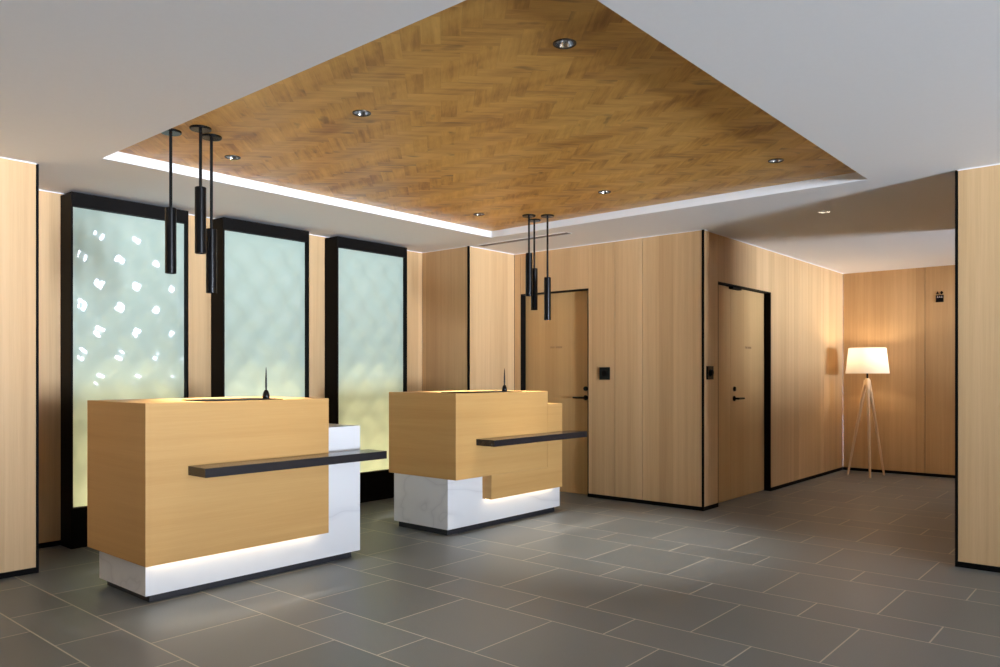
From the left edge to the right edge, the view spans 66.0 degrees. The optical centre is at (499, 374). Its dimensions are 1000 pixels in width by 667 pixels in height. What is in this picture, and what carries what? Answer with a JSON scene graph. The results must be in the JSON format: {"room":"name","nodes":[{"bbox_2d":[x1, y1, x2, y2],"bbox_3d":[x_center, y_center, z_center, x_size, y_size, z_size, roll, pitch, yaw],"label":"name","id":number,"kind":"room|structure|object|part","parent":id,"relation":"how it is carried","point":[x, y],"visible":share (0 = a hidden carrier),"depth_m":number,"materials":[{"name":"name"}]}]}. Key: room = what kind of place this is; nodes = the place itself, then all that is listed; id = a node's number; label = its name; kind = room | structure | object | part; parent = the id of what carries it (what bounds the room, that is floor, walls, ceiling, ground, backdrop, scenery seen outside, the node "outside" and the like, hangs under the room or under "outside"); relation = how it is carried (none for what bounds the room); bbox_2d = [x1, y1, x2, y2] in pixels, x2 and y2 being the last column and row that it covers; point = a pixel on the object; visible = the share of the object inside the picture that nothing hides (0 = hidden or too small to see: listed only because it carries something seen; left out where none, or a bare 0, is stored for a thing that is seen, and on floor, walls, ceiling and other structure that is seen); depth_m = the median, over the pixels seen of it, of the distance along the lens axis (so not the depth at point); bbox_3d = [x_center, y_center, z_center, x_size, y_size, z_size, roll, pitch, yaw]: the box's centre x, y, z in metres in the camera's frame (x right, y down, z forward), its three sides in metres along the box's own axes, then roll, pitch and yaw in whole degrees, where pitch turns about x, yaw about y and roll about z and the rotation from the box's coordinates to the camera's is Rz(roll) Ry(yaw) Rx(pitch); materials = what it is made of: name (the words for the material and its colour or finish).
{"room":"lobby","nodes":[
{"label":"lobby","id":0,"kind":"room"},
{"bbox_2d":[0,158,35,572],"bbox_3d":[-4.797,-0.040,2.642,0.120,2.540,5.749,0,0,41],"label":"wall","id":1,"kind":"structure","parent":0,"point":[17,178],"depth_m":4.70,"materials":[{"name":"brown wood"}]},
{"bbox_2d":[0,567,36,578],"bbox_3d":[-4.759,1.212,2.609,0.022,0.036,5.749,0,0,41],"label":"baseboard","id":2,"kind":"structure","parent":1,"relation":"attached to","point":[10,574],"depth_m":4.71,"materials":[{"name":"black metal"}]},
{"bbox_2d":[0,157,36,164],"bbox_3d":[-4.750,-1.307,2.601,0.006,0.006,5.749,0,0,41],"label":"trim","id":3,"kind":"structure","parent":1,"relation":"attached to","point":[0,157],"depth_m":4.70,"materials":[{"name":"white paint"}]},
{"bbox_2d":[36,164,38,572],"bbox_3d":[-2.917,-0.039,4.824,0.125,2.538,0.012,0,0,41],"label":"trim","id":4,"kind":"structure","parent":1,"relation":"attached to","point":[37,165],"depth_m":4.78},
{"bbox_2d":[39,191,421,542],"bbox_3d":[-1.939,-0.040,7.077,0.110,2.540,5.000,0,0,41],"label":"wall","id":5,"kind":"structure","parent":0,"point":[49,203],"depth_m":6.30,"materials":[{"name":"brown wood"}]},
{"bbox_2d":[39,540,60,548],"bbox_3d":[-2.135,1.212,6.777,0.024,0.036,3.948,0,0,41],"label":"baseboard","id":6,"kind":"structure","parent":5,"relation":"attached to","point":[52,543],"depth_m":5.51,"materials":[{"name":"black"}]},
{"bbox_2d":[39,190,421,252],"bbox_3d":[-2.129,-1.307,6.767,0.006,0.006,3.961,0,0,41],"label":"trim","id":7,"kind":"structure","parent":5,"relation":"attached to","point":[39,190],"depth_m":6.40,"materials":[{"name":"white paint"}]},
{"bbox_2d":[422,247,466,390],"bbox_3d":[-0.527,-0.040,8.122,0.668,2.540,0.172,0,0,41],"label":"wall","id":8,"kind":"structure","parent":0,"point":[444,272],"depth_m":8.06,"materials":[{"name":"brown wood"}]},
{"bbox_2d":[423,246,466,252],"bbox_3d":[-0.582,-1.307,8.053,0.662,0.006,0.006,0,0,41],"label":"trim","id":9,"kind":"structure","parent":8,"relation":"attached to","point":[463,246],"depth_m":8.04,"materials":[{"name":"white paint"}]},
{"bbox_2d":[467,246,469,389],"bbox_3d":[-0.319,-0.039,7.838,0.017,2.538,0.020,0,0,41],"label":"trim","id":10,"kind":"structure","parent":8,"relation":"attached to","point":[468,247],"depth_m":7.83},
{"bbox_2d":[470,247,513,390],"bbox_3d":[-0.088,-0.040,8.217,0.150,2.540,0.856,0,0,41],"label":"wall column","id":11,"kind":"structure","parent":0,"point":[491,272],"depth_m":8.09,"materials":[{"name":"brown wood"}]},
{"bbox_2d":[470,246,513,254],"bbox_3d":[-0.076,-1.307,8.111,0.006,0.006,0.710,0,0,41],"label":"trim","id":12,"kind":"structure","parent":11,"relation":"attached to","point":[470,246],"depth_m":8.10,"materials":[{"name":"white paint"}]},
{"bbox_2d":[0,470,999,666],"bbox_3d":[3.964,1.290,0.851,17.500,0.120,14.860,0,0,41],"label":"floor","id":13,"kind":"structure","parent":0,"point":[836,569],"depth_m":4.27,"materials":[{"name":"tile"}]},
{"bbox_2d":[61,191,188,548],"bbox_3d":[-2.813,-0.031,5.819,0.194,2.522,0.863,0,0,41],"label":"glass panel","id":14,"kind":"object","parent":13,"relation":"on","point":[125,320],"visible":0.71,"depth_m":5.68,"materials":[{"name":"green glass"}]},
{"bbox_3d":[-2.761,1.087,5.774,0.054,0.285,0.837,0,0,41],"label":"panel","id":15,"kind":"part","parent":14,"relation":"part of","materials":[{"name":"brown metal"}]},
{"bbox_2d":[87,396,386,601],"bbox_3d":[-1.576,0.690,4.775,0.932,1.080,1.496,0,0,41],"label":"reception desk","id":16,"kind":"object","parent":13,"relation":"on","point":[184,497],"visible":0.97,"depth_m":4.40,"materials":[{"name":"brown wood"}]},
{"bbox_2d":[182,398,281,401],"bbox_3d":[-1.584,0.147,4.576,0.290,0.005,0.493,0,0,41],"label":"desk mat","id":17,"kind":"object","parent":16,"relation":"on","point":[226,399],"visible":0.99,"depth_m":4.50,"materials":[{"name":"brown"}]},
{"bbox_2d":[262,369,269,398],"bbox_3d":[-1.411,0.050,4.647,0.042,0.191,0.042,0,0,41],"label":"stand","id":18,"kind":"object","parent":17,"relation":"on","point":[266,395],"visible":1,"depth_m":4.64,"materials":[{"name":"black metal"}]},
{"bbox_2d":[188,449,386,477],"bbox_3d":[-1.220,0.523,4.618,0.187,0.050,1.259,0,0,41],"label":"shelf","id":19,"kind":"object","parent":16,"relation":"attached to","point":[300,459],"depth_m":4.47,"materials":[{"name":"black metal"}]},
{"bbox_2d":[211,217,308,397],"bbox_3d":[-2.065,-0.031,6.688,0.194,2.522,0.838,0,0,41],"label":"glass panel","id":20,"kind":"object","parent":13,"relation":"on","point":[260,304],"visible":0.63,"depth_m":6.61,"materials":[{"name":"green glass"}]},
{"bbox_2d":[325,236,406,502],"bbox_3d":[-1.303,-0.031,7.574,0.194,2.522,0.875,0,0,41],"label":"glass panel","id":21,"kind":"object","parent":13,"relation":"on","point":[366,281],"visible":0.81,"depth_m":7.50,"materials":[{"name":"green glass"}]},
{"bbox_3d":[-1.267,-0.097,7.544,0.026,2.203,0.849,0,0,41],"label":"glass pane","id":22,"kind":"part","parent":21,"relation":"part of","materials":[{"name":"glass"}]},
{"bbox_3d":[-1.250,1.087,7.529,0.054,0.285,0.849,0,0,41],"label":"panel","id":23,"kind":"part","parent":21,"relation":"part of","materials":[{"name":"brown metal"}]},
{"bbox_2d":[389,390,586,534],"bbox_3d":[-0.070,0.686,6.538,0.947,1.088,1.469,0,0,41],"label":"reception desk","id":24,"kind":"object","parent":13,"relation":"on","point":[459,462],"visible":1,"depth_m":6.13,"materials":[{"name":"brown wood"}]},
{"bbox_2d":[441,391,521,392],"bbox_3d":[-0.140,0.140,6.258,0.290,0.005,0.665,0,0,41],"label":"desk mat","id":25,"kind":"object","parent":24,"relation":"on","point":[462,391],"visible":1,"depth_m":6.28,"materials":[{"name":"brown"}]},
{"bbox_2d":[502,368,506,390],"bbox_3d":[0.037,0.042,6.333,0.042,0.191,0.042,0,0,41],"label":"stand","id":26,"kind":"object","parent":25,"relation":"on","point":[504,388],"visible":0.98,"depth_m":6.32,"materials":[{"name":"black metal"}]},
{"bbox_3d":[-0.028,0.621,6.691,0.710,0.738,0.948,0,0,41],"label":"panel","id":27,"kind":"part","parent":24,"relation":"part of","materials":[{"name":"brown wood"}]},
{"bbox_2d":[476,430,586,446],"bbox_3d":[0.292,0.523,6.375,0.187,0.050,1.243,0,0,41],"label":"shelf","id":28,"kind":"object","parent":24,"relation":"attached to","point":[529,436],"depth_m":6.25,"materials":[{"name":"black metal"}]},
{"bbox_2d":[845,347,889,477],"bbox_3d":[4.459,0.455,9.355,0.486,1.555,0.486,0,0,41],"label":"floor lamp","id":29,"kind":"object","parent":13,"relation":"on","point":[875,359],"visible":1,"depth_m":9.24,"materials":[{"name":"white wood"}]},
{"bbox_3d":[4.371,0.647,9.431,0.241,1.171,0.045,0,0,41],"label":"leg","id":30,"kind":"part","parent":29,"relation":"part of","materials":[{"name":"brown wood"}]},
{"bbox_3d":[4.459,-0.169,9.355,0.486,0.308,0.486,0,0,41],"label":"lamp shade","id":31,"kind":"part","parent":29,"relation":"part of","materials":[{"name":"beige fabric"}]},
{"bbox_3d":[4.426,0.647,9.259,0.044,1.170,0.211,0,0,20],"label":"leg","id":32,"kind":"part","parent":29,"relation":"part of","materials":[{"name":"brown wood"}]},
{"bbox_3d":[4.583,0.646,9.393,0.268,1.172,0.044,0,0,-17],"label":"leg","id":33,"kind":"part","parent":29,"relation":"part of","materials":[{"name":"brown wood"}]},
{"bbox_2d":[0,0,999,272],"bbox_3d":[3.964,-1.410,0.851,17.500,0.200,14.860,0,0,41],"label":"ceiling","id":34,"kind":"structure","parent":0,"point":[905,94],"depth_m":3.63,"materials":[{"name":"white paint"}]},
{"bbox_2d":[119,0,855,230],"bbox_3d":[0.031,-1.380,4.916,3.353,0.020,3.550,0,0,41],"label":"ceiling panel","id":35,"kind":"object","parent":34,"relation":"attached to","point":[473,105],"visible":0.95,"depth_m":4.24,"materials":[{"name":"brown wood"}]},
{"bbox_2d":[161,128,181,273],"bbox_3d":[-1.852,-0.970,4.335,0.116,0.800,0.116,0,0,41],"label":"pendant lamp","id":36,"kind":"object","parent":35,"relation":"hanging from","point":[170,212],"visible":0.92,"depth_m":4.31,"materials":[{"name":"black metal"}]},
{"bbox_3d":[-1.852,-0.754,4.335,0.060,0.368,0.060,0,0,41],"label":"lamp shade","id":37,"kind":"part","parent":36,"relation":"part of","materials":[{"name":"black metal"}]},
{"bbox_3d":[-1.852,-1.149,4.335,0.017,0.421,0.017,0,0,41],"label":"rod","id":38,"kind":"part","parent":36,"relation":"part of","materials":[{"name":"black metal"}]},
{"bbox_2d":[189,125,211,253],"bbox_3d":[-1.663,-1.022,4.279,0.116,0.697,0.116,0,0,41],"label":"pendant lamp","id":39,"kind":"object","parent":35,"relation":"hanging from","point":[200,191],"visible":1,"depth_m":4.25,"materials":[{"name":"black metal"}]},
{"bbox_3d":[-1.663,-0.857,4.279,0.060,0.368,0.060,0,0,41],"label":"lamp shade","id":40,"kind":"part","parent":39,"relation":"part of","materials":[{"name":"black metal"}]},
{"bbox_3d":[-1.663,-1.200,4.279,0.017,0.318,0.017,0,0,41],"label":"rod","id":41,"kind":"part","parent":39,"relation":"part of","materials":[{"name":"black metal"}]},
{"bbox_2d":[202,133,221,293],"bbox_3d":[-1.660,-0.920,4.431,0.116,0.900,0.116,0,0,41],"label":"pendant lamp","id":42,"kind":"object","parent":35,"relation":"hanging from","point":[211,233],"visible":0.94,"depth_m":4.41,"materials":[{"name":"black metal"}]},
{"bbox_3d":[-1.660,-0.654,4.431,0.060,0.368,0.060,0,0,41],"label":"lamp shade","id":43,"kind":"part","parent":42,"relation":"part of","materials":[{"name":"black metal"}]},
{"bbox_3d":[-1.660,-1.099,4.431,0.017,0.521,0.017,0,0,41],"label":"rod","id":44,"kind":"part","parent":42,"relation":"part of","materials":[{"name":"black metal"}]},
{"bbox_2d":[224,155,240,159],"bbox_3d":[-1.683,-1.393,4.851,0.098,0.057,0.098,0,0,41],"label":"recessed light","id":45,"kind":"object","parent":35,"relation":"attached to","point":[231,157],"visible":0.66,"depth_m":4.88,"materials":[{"name":"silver metal"}]},
{"bbox_2d":[352,110,370,116],"bbox_3d":[-0.724,-1.393,4.032,0.098,0.057,0.098,0,0,41],"label":"recessed light","id":46,"kind":"object","parent":35,"relation":"attached to","point":[362,113],"visible":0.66,"depth_m":4.06,"materials":[{"name":"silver metal"}]},
{"bbox_2d":[522,214,535,295],"bbox_3d":[0.249,-1.023,6.623,0.116,0.694,0.116,0,0,41],"label":"pendant lamp","id":47,"kind":"object","parent":35,"relation":"hanging from","point":[528,256],"visible":1,"depth_m":6.60,"materials":[{"name":"black metal"}]},
{"bbox_3d":[0.249,-0.860,6.623,0.060,0.368,0.060,0,0,41],"label":"lamp shade","id":48,"kind":"part","parent":47,"relation":"part of","materials":[{"name":"black metal"}]},
{"bbox_3d":[0.249,-1.202,6.623,0.017,0.315,0.017,0,0,41],"label":"rod","id":49,"kind":"part","parent":47,"relation":"part of","materials":[{"name":"black metal"}]},
{"bbox_2d":[530,219,540,309],"bbox_3d":[0.303,-0.972,6.824,0.116,0.797,0.116,0,0,41],"label":"pendant lamp","id":50,"kind":"object","parent":35,"relation":"hanging from","point":[534,298],"visible":0.9,"depth_m":6.80,"materials":[{"name":"black metal"}]},
{"bbox_3d":[0.303,-1.150,6.824,0.017,0.418,0.017,0,0,41],"label":"rod","id":51,"kind":"part","parent":50,"relation":"part of","materials":[{"name":"black metal"}]},
{"bbox_3d":[0.303,-0.757,6.824,0.060,0.368,0.060,0,0,41],"label":"lamp shade","id":52,"kind":"part","parent":50,"relation":"part of","materials":[{"name":"black metal"}]},
{"bbox_2d":[541,214,553,319],"bbox_3d":[0.409,-0.920,6.630,0.116,0.900,0.116,0,0,41],"label":"pendant lamp","id":53,"kind":"object","parent":35,"relation":"hanging from","point":[547,280],"visible":1,"depth_m":6.61,"materials":[{"name":"black metal"}]},
{"bbox_3d":[0.409,-0.654,6.630,0.060,0.368,0.060,0,0,41],"label":"lamp shade","id":54,"kind":"part","parent":53,"relation":"part of","materials":[{"name":"black metal"}]},
{"bbox_3d":[0.409,-1.099,6.630,0.017,0.521,0.017,0,0,41],"label":"rod","id":55,"kind":"part","parent":53,"relation":"part of","materials":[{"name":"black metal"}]},
{"bbox_2d":[553,38,576,48],"bbox_3d":[0.268,-1.393,3.186,0.098,0.057,0.098,0,0,41],"label":"recessed light","id":56,"kind":"object","parent":35,"relation":"attached to","point":[564,43],"visible":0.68,"depth_m":3.21,"materials":[{"name":"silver metal"}]},
{"bbox_2d":[598,190,610,193],"bbox_3d":[0.784,-1.393,5.776,0.098,0.057,0.098,0,0,41],"label":"recessed light","id":57,"kind":"object","parent":35,"relation":"attached to","point":[603,191],"visible":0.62,"depth_m":5.81,"materials":[{"name":"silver metal"}]},
{"bbox_2d":[768,158,783,162],"bbox_3d":[1.765,-1.393,4.928,0.098,0.057,0.098,0,0,41],"label":"recessed light","id":58,"kind":"object","parent":35,"relation":"attached to","point":[777,160],"visible":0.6,"depth_m":4.96,"materials":[{"name":"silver metal"}]},
{"bbox_2d":[478,232,570,246],"bbox_3d":[0.216,-1.308,7.466,1.090,0.004,0.098,0,0,41],"label":"ceiling vent","id":59,"kind":"object","parent":34,"relation":"in","point":[562,233],"visible":1,"depth_m":7.45,"materials":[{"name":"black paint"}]},
{"bbox_2d":[818,210,829,212],"bbox_3d":[2.601,-1.333,6.185,0.098,0.057,0.098,0,0,41],"label":"recessed light","id":60,"kind":"object","parent":34,"relation":"in","point":[822,211],"visible":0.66,"depth_m":6.20,"materials":[{"name":"white paint"}]},
{"bbox_2d":[514,230,701,506],"bbox_3d":[1.028,-0.040,7.729,2.217,2.540,0.140,0,0,41],"label":"wall","id":61,"kind":"structure","parent":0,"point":[645,294],"depth_m":7.37,"materials":[{"name":"brown wood"}]},
{"bbox_2d":[521,288,588,494],"bbox_3d":[0.598,0.180,8.094,0.880,2.100,0.128,0,0,41],"label":"door","id":62,"kind":"structure","parent":61,"relation":"attached to","point":[555,351],"depth_m":8.03,"materials":[{"name":"brown wood"}]},
{"bbox_3d":[0.819,0.235,7.875,0.151,0.052,0.062,0,0,41],"label":"handle","id":63,"kind":"part","parent":62,"relation":"part of","materials":[{"name":"black metal"}]},
{"bbox_2d":[599,367,609,379],"bbox_3d":[1.034,-0.012,7.621,0.120,0.124,0.018,0,0,41],"label":"card reader","id":64,"kind":"object","parent":61,"relation":"attached to","point":[604,372],"visible":1,"depth_m":7.61,"materials":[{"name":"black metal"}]},
{"bbox_2d":[514,229,703,510],"bbox_3d":[1.000,-0.040,7.665,2.208,2.540,0.018,0,0,41],"label":"trim","id":65,"kind":"structure","parent":61,"relation":"attached to","point":[703,229],"depth_m":6.95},
{"bbox_2d":[588,493,701,510],"bbox_3d":[1.360,1.212,7.361,1.232,0.036,0.021,0,0,41],"label":"baseboard","id":66,"kind":"structure","parent":61,"relation":"attached to","point":[689,507],"depth_m":7.32,"materials":[{"name":"black"}]},
{"bbox_2d":[704,230,842,506],"bbox_3d":[3.133,-0.040,8.565,0.140,2.540,4.128,0,0,41],"label":"wall","id":67,"kind":"structure","parent":0,"point":[807,298],"depth_m":8.59,"materials":[{"name":"brown wood"}]},
{"bbox_2d":[706,366,713,379],"bbox_3d":[1.921,-0.018,7.026,0.030,0.123,0.122,0,0,41],"label":"card reader","id":68,"kind":"object","parent":67,"relation":"attached to","point":[709,369],"visible":1,"depth_m":7.01,"materials":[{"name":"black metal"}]},
{"bbox_2d":[704,503,717,510],"bbox_3d":[1.930,1.212,7.070,0.021,0.036,0.293,0,0,41],"label":"baseboard","id":69,"kind":"structure","parent":67,"relation":"attached to","point":[712,506],"depth_m":7.06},
{"bbox_2d":[718,281,770,502],"bbox_3d":[2.399,0.180,7.705,0.128,2.100,1.280,0,0,41],"label":"door","id":70,"kind":"structure","parent":67,"relation":"in","point":[744,313],"depth_m":7.80,"materials":[{"name":"brown wood"}]},
{"bbox_3d":[2.365,0.235,7.624,0.062,0.052,0.156,0,0,41],"label":"handle","id":71,"kind":"part","parent":70,"relation":"part of","materials":[{"name":"black metal"}]},
{"bbox_2d":[704,229,842,273],"bbox_3d":[3.141,-1.307,8.462,0.006,0.006,3.982,0,0,41],"label":"trim","id":72,"kind":"structure","parent":67,"relation":"attached to","point":[704,229],"depth_m":8.06,"materials":[{"name":"white paint"}]},
{"bbox_2d":[771,467,842,490],"bbox_3d":[3.648,1.212,9.067,0.021,0.036,2.415,0,0,41],"label":"baseboard","id":73,"kind":"structure","parent":67,"relation":"attached to","point":[841,468],"depth_m":8.92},
{"bbox_2d":[843,265,954,474],"bbox_3d":[6.966,-0.040,7.898,6.540,2.540,0.140,0,0,41],"label":"wall","id":74,"kind":"structure","parent":0,"point":[898,311],"depth_m":9.51,"materials":[{"name":"brown wood"}]},
{"bbox_2d":[843,467,954,477],"bbox_3d":[6.925,1.212,7.851,6.540,0.036,0.021,0,0,41],"label":"baseboard","id":75,"kind":"structure","parent":74,"relation":"attached to","point":[844,468],"depth_m":9.51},
{"bbox_2d":[843,264,954,273],"bbox_3d":[6.918,-1.307,7.843,6.540,0.006,0.006,0,0,41],"label":"trim","id":76,"kind":"structure","parent":74,"relation":"attached to","point":[953,264],"depth_m":9.55,"materials":[{"name":"white paint"}]},
{"bbox_2d":[936,291,943,301],"bbox_3d":[5.279,-0.940,9.252,0.082,0.135,0.007,0,0,41],"label":"sign","id":77,"kind":"object","parent":74,"relation":"attached to","point":[939,298],"visible":1,"depth_m":9.24,"materials":[{"name":"black metal"}]},
{"bbox_2d":[958,165,999,566],"bbox_3d":[7.516,-0.040,1.067,11.996,2.540,0.120,0,0,41],"label":"wall","id":78,"kind":"structure","parent":0,"point":[978,188],"depth_m":4.85,"materials":[{"name":"brown wood"}]},
{"bbox_2d":[955,170,957,566],"bbox_3d":[2.962,-0.039,4.981,0.014,2.538,0.124,0,0,41],"label":"trim","id":79,"kind":"structure","parent":78,"relation":"attached to","point":[956,171],"depth_m":4.93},
{"bbox_2d":[957,561,999,572],"bbox_3d":[7.481,1.212,1.027,11.996,0.036,0.021,0,0,41],"label":"baseboard","id":80,"kind":"structure","parent":78,"relation":"attached to","point":[959,564],"depth_m":4.86,"materials":[{"name":"black metal"}]},
{"bbox_2d":[957,164,999,170],"bbox_3d":[7.475,-1.307,1.019,11.996,0.006,0.006,0,0,41],"label":"trim","id":81,"kind":"structure","parent":78,"relation":"attached to","point":[993,164],"depth_m":4.85,"materials":[{"name":"white paint"}]}
]}

